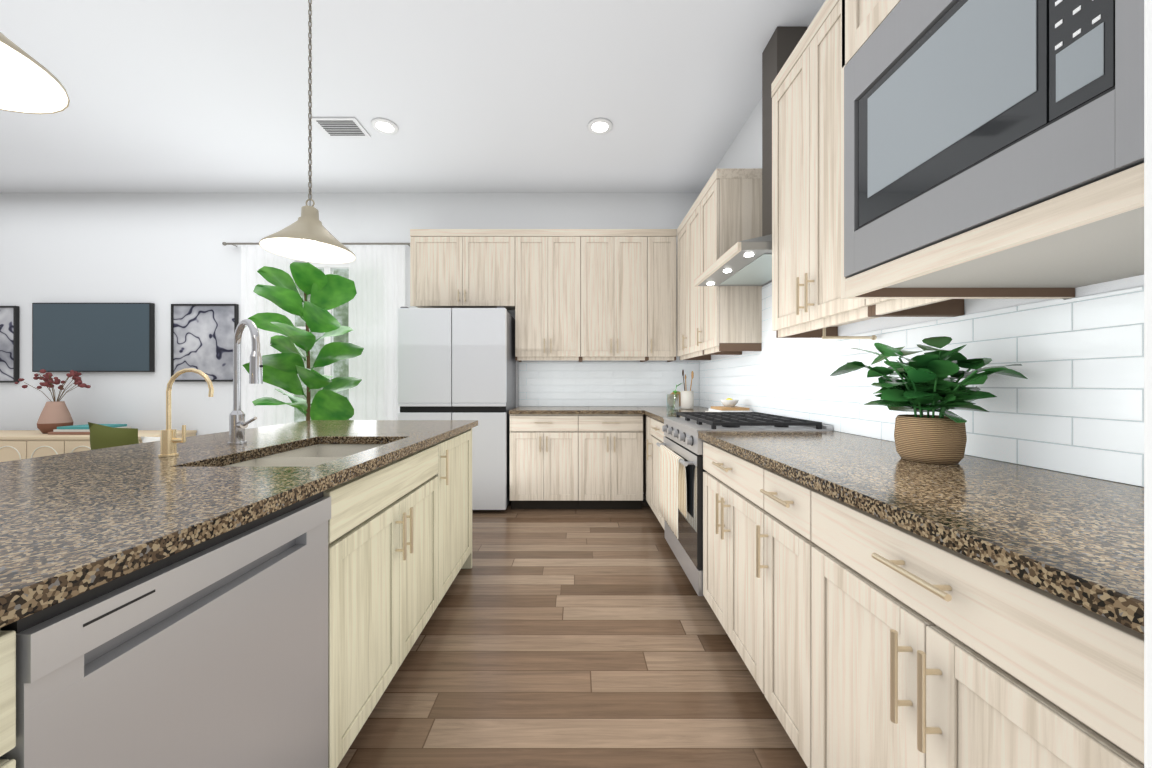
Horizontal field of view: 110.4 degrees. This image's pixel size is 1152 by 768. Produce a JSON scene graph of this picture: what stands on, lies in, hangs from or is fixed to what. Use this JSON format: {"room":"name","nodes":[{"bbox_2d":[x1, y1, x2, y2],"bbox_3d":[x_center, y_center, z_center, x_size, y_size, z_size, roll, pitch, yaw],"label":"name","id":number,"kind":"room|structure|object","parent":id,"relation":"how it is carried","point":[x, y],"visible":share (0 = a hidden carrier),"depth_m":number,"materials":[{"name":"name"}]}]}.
{"room":"kitchen","nodes":[
{"label":"kitchen","id":0,"kind":"room"},
{"bbox_2d":[0,193,699,493],"bbox_3d":[-3.300,-0.425,4.250,9.400,3.160,0.100,0,0,0],"label":"wall","id":1,"kind":"structure","parent":0,"point":[163,252],"depth_m":4.20,"materials":[{"name":"white paint"}]},
{"bbox_2d":[0,306,18,382],"bbox_3d":[-6.280,-0.415,4.181,0.880,0.800,0.032,0,0,0],"label":"framed artwork","id":2,"kind":"object","parent":1,"relation":"attached to","point":[9,344],"visible":0.86,"depth_m":4.18,"materials":[{"name":"black paper"}]},
{"bbox_2d":[32,303,154,371],"bbox_3d":[-5.035,-0.485,4.175,1.230,0.720,0.044,0,0,0],"label":"wall-mounted tv","id":3,"kind":"object","parent":1,"relation":"attached to","point":[96,337],"visible":1,"depth_m":4.15,"materials":[{"name":"black"}]},
{"bbox_2d":[171,304,238,381],"bbox_3d":[-3.880,-0.430,4.181,0.680,0.810,0.032,0,0,0],"label":"framed artwork","id":4,"kind":"object","parent":1,"relation":"attached to","point":[202,336],"visible":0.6,"depth_m":4.18,"materials":[{"name":"black paper"}]},
{"bbox_2d":[222,242,409,246],"bbox_3d":[-2.650,-1.445,4.149,1.980,0.040,0.096,0,0,0],"label":"curtain rod","id":5,"kind":"object","parent":1,"relation":"attached to","point":[235,244],"visible":0.65,"depth_m":4.11,"materials":[{"name":"silver metal"}]},
{"bbox_2d":[241,245,294,428],"bbox_3d":[-3.175,-0.147,4.120,0.550,2.565,0.044,0,0,0],"label":"curtain","id":6,"kind":"object","parent":5,"relation":"hanging from","point":[255,259],"visible":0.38,"depth_m":4.12,"materials":[{"name":"white fabric"}]},
{"bbox_2d":[349,245,404,419],"bbox_3d":[-2.050,-0.147,4.120,0.580,2.565,0.044,0,0,0],"label":"curtain","id":7,"kind":"object","parent":5,"relation":"hanging from","point":[377,274],"visible":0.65,"depth_m":4.12,"materials":[{"name":"white fabric"}]},
{"bbox_2d":[294,262,348,420],"bbox_3d":[-2.625,-0.095,4.250,1.344,2.394,0.060,0,0,0],"label":"window","id":8,"kind":"structure","parent":1,"relation":"in","point":[328,269],"depth_m":4.23,"materials":[{"name":"white glass"}]},
{"bbox_2d":[410,229,517,307],"bbox_3d":[-1.098,-1.137,4.033,1.016,0.725,0.330,0,0,0],"label":"upper cabinet","id":9,"kind":"object","parent":1,"relation":"attached to","point":[450,268],"depth_m":3.88,"materials":[{"name":"brown wood"}]},
{"bbox_2d":[506,229,589,356],"bbox_3d":[-0.273,-0.893,4.033,0.750,1.215,0.330,0,0,0],"label":"upper cabinet","id":10,"kind":"object","parent":1,"relation":"attached to","point":[580,295],"depth_m":3.88,"materials":[{"name":"brown wood"}]},
{"bbox_2d":[519,362,698,405],"bbox_3d":[0.344,0.003,4.194,1.888,0.462,0.008,0,0,0],"label":"backsplash","id":11,"kind":"structure","parent":1,"relation":"attached to","point":[597,383],"depth_m":4.19,"materials":[{"name":"tile"}]},
{"bbox_2d":[590,229,653,356],"bbox_3d":[0.367,-0.893,4.033,0.760,1.215,0.330,0,0,0],"label":"upper cabinet","id":12,"kind":"object","parent":1,"relation":"attached to","point":[621,260],"depth_m":3.88,"materials":[{"name":"brown wood"}]},
{"bbox_2d":[654,229,676,356],"bbox_3d":[0.803,-0.893,4.033,0.342,1.215,0.330,0,0,0],"label":"upper cabinet","id":13,"kind":"object","parent":1,"relation":"attached to","point":[665,240],"depth_m":3.88,"materials":[{"name":"brown wood"}]},
{"bbox_2d":[0,0,824,192],"bbox_3d":[-3.300,-2.030,0.650,9.400,0.050,7.300,0,0,0],"label":"ceiling","id":14,"kind":"structure","parent":0,"point":[464,96],"depth_m":2.76,"materials":[{"name":"white paint"}]},
{"bbox_2d":[0,32,69,113],"bbox_3d":[-1.160,-1.294,0.690,0.356,1.418,0.356,0,0,0],"label":"pendant light","id":15,"kind":"object","parent":14,"relation":"hanging from","point":[29,84],"visible":1,"depth_m":0.82,"materials":[{"name":"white metal"}]},
{"bbox_2d":[259,0,355,263],"bbox_3d":[-1.180,-1.294,1.775,0.356,1.418,0.356,0,0,0],"label":"pendant light","id":16,"kind":"object","parent":14,"relation":"hanging from","point":[307,236],"visible":1,"depth_m":1.77,"materials":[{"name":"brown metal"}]},
{"bbox_2d":[310,117,370,136],"bbox_3d":[-1.830,-1.998,3.120,0.340,0.010,0.230,0,0,0],"label":"ceiling vent","id":17,"kind":"object","parent":14,"relation":"in","point":[340,126],"visible":0.98,"depth_m":3.10,"materials":[{"name":"white metal"}]},
{"bbox_2d":[371,118,398,134],"bbox_3d":[-1.484,-1.998,3.108,0.194,0.010,0.194,0,0,0],"label":"recessed light","id":18,"kind":"object","parent":14,"relation":"in","point":[384,126],"visible":1,"depth_m":3.10,"materials":[{"name":"white plastic"}]},
{"bbox_2d":[587,118,611,134],"bbox_3d":[0.186,-1.998,3.108,0.194,0.010,0.194,0,0,0],"label":"recessed light","id":19,"kind":"object","parent":14,"relation":"in","point":[599,126],"visible":1,"depth_m":3.10,"materials":[{"name":"white plastic"}]},
{"bbox_2d":[337,494,807,767],"bbox_3d":[-3.300,1.180,0.650,9.400,0.050,7.300,0,0,0],"label":"floor","id":20,"kind":"structure","parent":0,"point":[573,638],"depth_m":1.62,"materials":[{"name":"brown wood"}]},
{"bbox_2d":[0,430,196,461],"bbox_3d":[-5.040,0.819,3.925,2.140,0.672,0.529,0,0,0],"label":"sideboard","id":21,"kind":"object","parent":20,"relation":"on","point":[19,444],"visible":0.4,"depth_m":3.67,"materials":[{"name":"beige wood"}]},
{"bbox_2d":[15,369,90,433],"bbox_3d":[-5.117,0.169,3.971,0.599,0.626,0.266,0,0,0],"label":"vase","id":22,"kind":"object","parent":21,"relation":"on","point":[54,414],"visible":0.98,"depth_m":3.91,"materials":[{"name":"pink ceramic"}]},
{"bbox_2d":[48,424,130,434],"bbox_3d":[-4.760,0.446,3.950,0.520,0.073,0.300,0,0,0],"label":"books","id":23,"kind":"object","parent":21,"relation":"on","point":[75,430],"visible":0.58,"depth_m":3.82,"materials":[{"name":"teal paper"}]},
{"bbox_2d":[0,491,330,767],"bbox_3d":[-0.948,0.714,0.765,0.604,0.882,0.582,0,0,0],"label":"dishwasher","id":24,"kind":"object","parent":20,"relation":"on","point":[211,653],"visible":0.81,"depth_m":0.69,"materials":[{"name":"silver metal"}]},
{"bbox_2d":[0,424,477,767],"bbox_3d":[-1.110,0.712,0.760,0.989,0.885,3.520,0,0,0],"label":"kitchen island","id":25,"kind":"object","parent":20,"relation":"on","point":[398,492],"depth_m":1.32,"materials":[{"name":"brown wood"}]},
{"bbox_2d":[0,420,477,615],"bbox_3d":[-1.182,0.252,0.800,1.095,0.035,3.600,0,0,0],"label":"island countertop","id":26,"kind":"structure","parent":25,"relation":"on","point":[67,520],"depth_m":0.87,"materials":[{"name":"brown stone"}]},
{"bbox_2d":[158,368,213,456],"bbox_3d":[-1.269,0.091,1.306,0.170,0.286,0.048,0,0,0],"label":"faucet","id":27,"kind":"object","parent":26,"relation":"on","point":[169,440],"visible":1,"depth_m":1.30,"materials":[{"name":"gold metal"}]},
{"bbox_2d":[227,319,262,444],"bbox_3d":[-1.261,-0.007,1.531,0.198,0.482,0.139,0,0,0],"label":"faucet","id":28,"kind":"object","parent":26,"relation":"on","point":[238,424],"visible":1,"depth_m":1.55,"materials":[{"name":"silver metal"}]},
{"bbox_2d":[224,440,383,463],"bbox_3d":[-0.951,0.356,1.465,0.432,0.197,0.674,0,0,0],"label":"sink","id":29,"kind":"object","parent":26,"relation":"in","point":[319,450],"depth_m":1.69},
{"bbox_2d":[243,262,363,420],"bbox_3d":[-2.029,0.122,3.007,0.771,2.064,0.778,0,0,0],"label":"plant","id":30,"kind":"object","parent":20,"relation":"on","point":[283,368],"visible":0.71,"depth_m":2.98,"materials":[{"name":"green plant"}]},
{"bbox_2d":[398,307,515,510],"bbox_3d":[-1.105,0.233,3.870,0.960,1.845,0.640,0,0,0],"label":"refrigerator","id":31,"kind":"object","parent":20,"relation":"on","point":[456,363],"visible":0.75,"depth_m":3.55,"materials":[{"name":"silver metal"}]},
{"bbox_2d":[509,406,643,508],"bbox_3d":[0.004,0.695,3.879,1.209,0.920,0.638,0,0,0],"label":"base cabinet","id":32,"kind":"object","parent":20,"relation":"on","point":[576,457],"visible":0.98,"depth_m":3.60,"materials":[{"name":"brown wood"}]},
{"bbox_2d":[643,414,649,505],"bbox_3d":[0.965,0.712,3.476,0.665,0.885,0.288,0,0,0],"label":"base cabinet","id":33,"kind":"object","parent":20,"relation":"on","point":[646,421],"depth_m":3.59,"materials":[{"name":"brown wood"}]},
{"bbox_2d":[650,418,664,530],"bbox_3d":[0.965,0.712,3.086,0.665,0.885,0.608,0,0,0],"label":"base cabinet","id":34,"kind":"object","parent":20,"relation":"on","point":[656,433],"depth_m":3.22,"materials":[{"name":"brown wood"}]},
{"bbox_2d":[634,406,708,421],"bbox_3d":[0.954,0.252,3.490,0.688,0.035,1.416,0,0,0],"label":"countertop","id":35,"kind":"structure","parent":34,"relation":"on","point":[656,412],"depth_m":3.55,"materials":[{"name":"brown stone"}]},
{"bbox_2d":[667,383,680,416],"bbox_3d":[0.714,0.111,2.896,0.118,0.246,0.120,0,0,0],"label":"sprig","id":36,"kind":"object","parent":35,"relation":"on","point":[672,409],"visible":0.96,"depth_m":2.87,"materials":[{"name":"clear glass"}]},
{"bbox_2d":[668,392,680,407],"bbox_3d":[0.965,0.149,3.860,0.167,0.165,0.074,0,0,0],"label":"round cutting board","id":37,"kind":"object","parent":35,"relation":"on","point":[679,401],"visible":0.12,"depth_m":3.85,"materials":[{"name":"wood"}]},
{"bbox_2d":[681,370,693,408],"bbox_3d":[1.050,0.047,3.787,0.120,0.374,0.133,0,0,0],"label":"utensil crock","id":38,"kind":"object","parent":35,"relation":"on","point":[687,399],"visible":1,"depth_m":3.73,"materials":[{"name":"beige ceramic"}]},
{"bbox_2d":[705,398,751,411],"bbox_3d":[1.145,0.169,3.000,0.250,0.130,0.320,0,0,0],"label":"cutting board","id":39,"kind":"object","parent":35,"relation":"on","point":[729,404],"visible":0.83,"depth_m":2.94,"materials":[{"name":"beige wood"}]},
{"bbox_2d":[700,438,749,670],"bbox_3d":[0.965,0.712,1.645,0.665,0.885,0.706,0,0,0],"label":"base cabinet","id":40,"kind":"object","parent":20,"relation":"on","point":[726,481],"depth_m":1.65,"materials":[{"name":"brown wood"}]},
{"bbox_2d":[656,412,832,595],"bbox_3d":[0.918,0.674,2.390,0.739,0.962,0.774,0,0,0],"label":"range","id":41,"kind":"object","parent":20,"relation":"on","point":[681,439],"visible":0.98,"depth_m":2.13,"materials":[{"name":"silver metal"}]},
{"bbox_2d":[659,445,686,538],"bbox_3d":[0.566,0.609,2.365,0.053,0.432,0.470,0,0,0],"label":"towel","id":42,"kind":"object","parent":41,"relation":"hanging from","point":[672,487],"visible":0.98,"depth_m":2.27,"materials":[{"name":"fabric"}]},
{"bbox_2d":[750,462,789,736],"bbox_3d":[0.965,0.712,1.215,0.665,0.885,0.385,0,0,0],"label":"base cabinet","id":43,"kind":"object","parent":20,"relation":"on","point":[769,493],"depth_m":1.30,"materials":[{"name":"brown wood"}]},
{"bbox_2d":[790,482,1143,767],"bbox_3d":[0.965,0.712,0.755,0.665,0.885,0.765,0,0,0],"label":"base cabinet","id":44,"kind":"object","parent":20,"relation":"on","point":[876,603],"depth_m":0.70,"materials":[{"name":"brown wood"}]},
{"bbox_2d":[698,431,1143,637],"bbox_3d":[0.954,0.252,1.185,0.688,0.035,1.626,0,0,0],"label":"countertop","id":45,"kind":"structure","parent":44,"relation":"on","point":[1077,541],"depth_m":0.77,"materials":[{"name":"brown stone"}]},
{"bbox_2d":[829,336,1027,463],"bbox_3d":[1.077,0.044,1.246,0.417,0.380,0.385,0,0,0],"label":"potted plant","id":46,"kind":"object","parent":45,"relation":"on","point":[927,384],"visible":1,"depth_m":1.18,"materials":[{"name":"woven wicker"},{"name":"plant leaves"},{"name":"soil"}]},
{"bbox_3d":[-3.900,0.910,3.165,1.700,0.490,0.870,0,0,0],"label":"sofa","id":47,"kind":"object","parent":20,"relation":"on","visible":0},
{"bbox_2d":[88,422,138,449],"bbox_3d":[-3.800,0.530,3.300,0.452,0.442,0.157,0,0,0],"label":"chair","id":48,"kind":"object","parent":47,"relation":"on","point":[102,436],"visible":0.52,"depth_m":3.23,"materials":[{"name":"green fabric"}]},
{"bbox_2d":[141,437,159,442],"bbox_3d":[-3.400,0.575,3.300,0.322,0.333,0.139,0,0,0],"label":"pillow","id":49,"kind":"object","parent":47,"relation":"on","point":[147,439],"visible":0.08,"depth_m":3.26,"materials":[{"name":"white fabric"}]},
{"bbox_2d":[700,0,1143,481],"bbox_3d":[1.350,-0.425,0.600,0.100,3.160,7.200,0,0,0],"label":"wall","id":50,"kind":"structure","parent":0,"point":[744,150],"depth_m":1.78,"materials":[{"name":"white paint"}]},
{"bbox_2d":[677,168,762,359],"bbox_3d":[1.119,-0.865,3.323,0.358,1.270,1.082,0,0,0],"label":"upper cabinet","id":51,"kind":"object","parent":50,"relation":"attached to","point":[722,216],"visible":0.98,"depth_m":2.79,"materials":[{"name":"brown wood"}]},
{"bbox_2d":[694,27,806,286],"bbox_3d":[1.057,-1.338,2.400,0.478,1.328,0.752,0,0,0],"label":"range hood","id":52,"kind":"object","parent":50,"relation":"attached to","point":[748,262],"visible":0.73,"depth_m":2.33,"materials":[{"name":"silver metal"}]},
{"bbox_2d":[771,0,963,337],"bbox_3d":[1.119,-0.865,1.531,0.358,1.270,0.938,0,0,0],"label":"upper cabinet","id":53,"kind":"object","parent":50,"relation":"attached to","point":[808,301],"visible":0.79,"depth_m":1.65,"materials":[{"name":"brown wood"}]},
{"bbox_2d":[822,328,876,339],"bbox_3d":[1.156,-0.235,1.700,0.242,0.098,0.040,0,0,0],"label":"paper towel holder","id":54,"kind":"object","parent":53,"relation":"attached to","point":[872,337],"visible":0.81,"depth_m":1.70,"materials":[{"name":"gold metal"}]},
{"bbox_2d":[699,283,1143,486],"bbox_3d":[1.294,-0.218,2.280,0.008,0.904,3.816,0,0,0],"label":"backsplash","id":55,"kind":"structure","parent":50,"relation":"attached to","point":[1073,403],"depth_m":1.17,"materials":[{"name":"tile"}]},
{"bbox_2d":[841,0,1143,298],"bbox_3d":[0.980,-0.863,0.715,0.636,1.275,0.686,0,0,0],"label":"upper cabinet","id":56,"kind":"object","parent":50,"relation":"attached to","point":[1063,246],"visible":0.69,"depth_m":0.81,"materials":[{"name":"brown wood"}]},
{"bbox_2d":[844,0,1143,276],"bbox_3d":[0.947,-0.548,0.715,0.506,0.543,0.642,0,0,0],"label":"built-in microwave","id":57,"kind":"object","parent":56,"relation":"in","point":[962,116],"visible":0.96,"depth_m":0.69,"materials":[{"name":"silver metal"}]},
{"bbox_2d":[1144,0,1151,767],"bbox_3d":[0.910,-0.425,-0.116,0.780,3.160,0.968,0,0,0],"label":"wall","id":58,"kind":"structure","parent":0,"point":[1147,383],"depth_m":0.36,"materials":[{"name":"white paint"}]},
{"label":"outside","id":59,"kind":"structure","parent":0,"visible":0},
{"bbox_2d":[294,269,348,421],"bbox_3d":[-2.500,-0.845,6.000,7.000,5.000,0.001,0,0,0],"label":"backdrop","id":60,"kind":"structure","parent":59,"point":[340,338],"depth_m":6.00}
]}

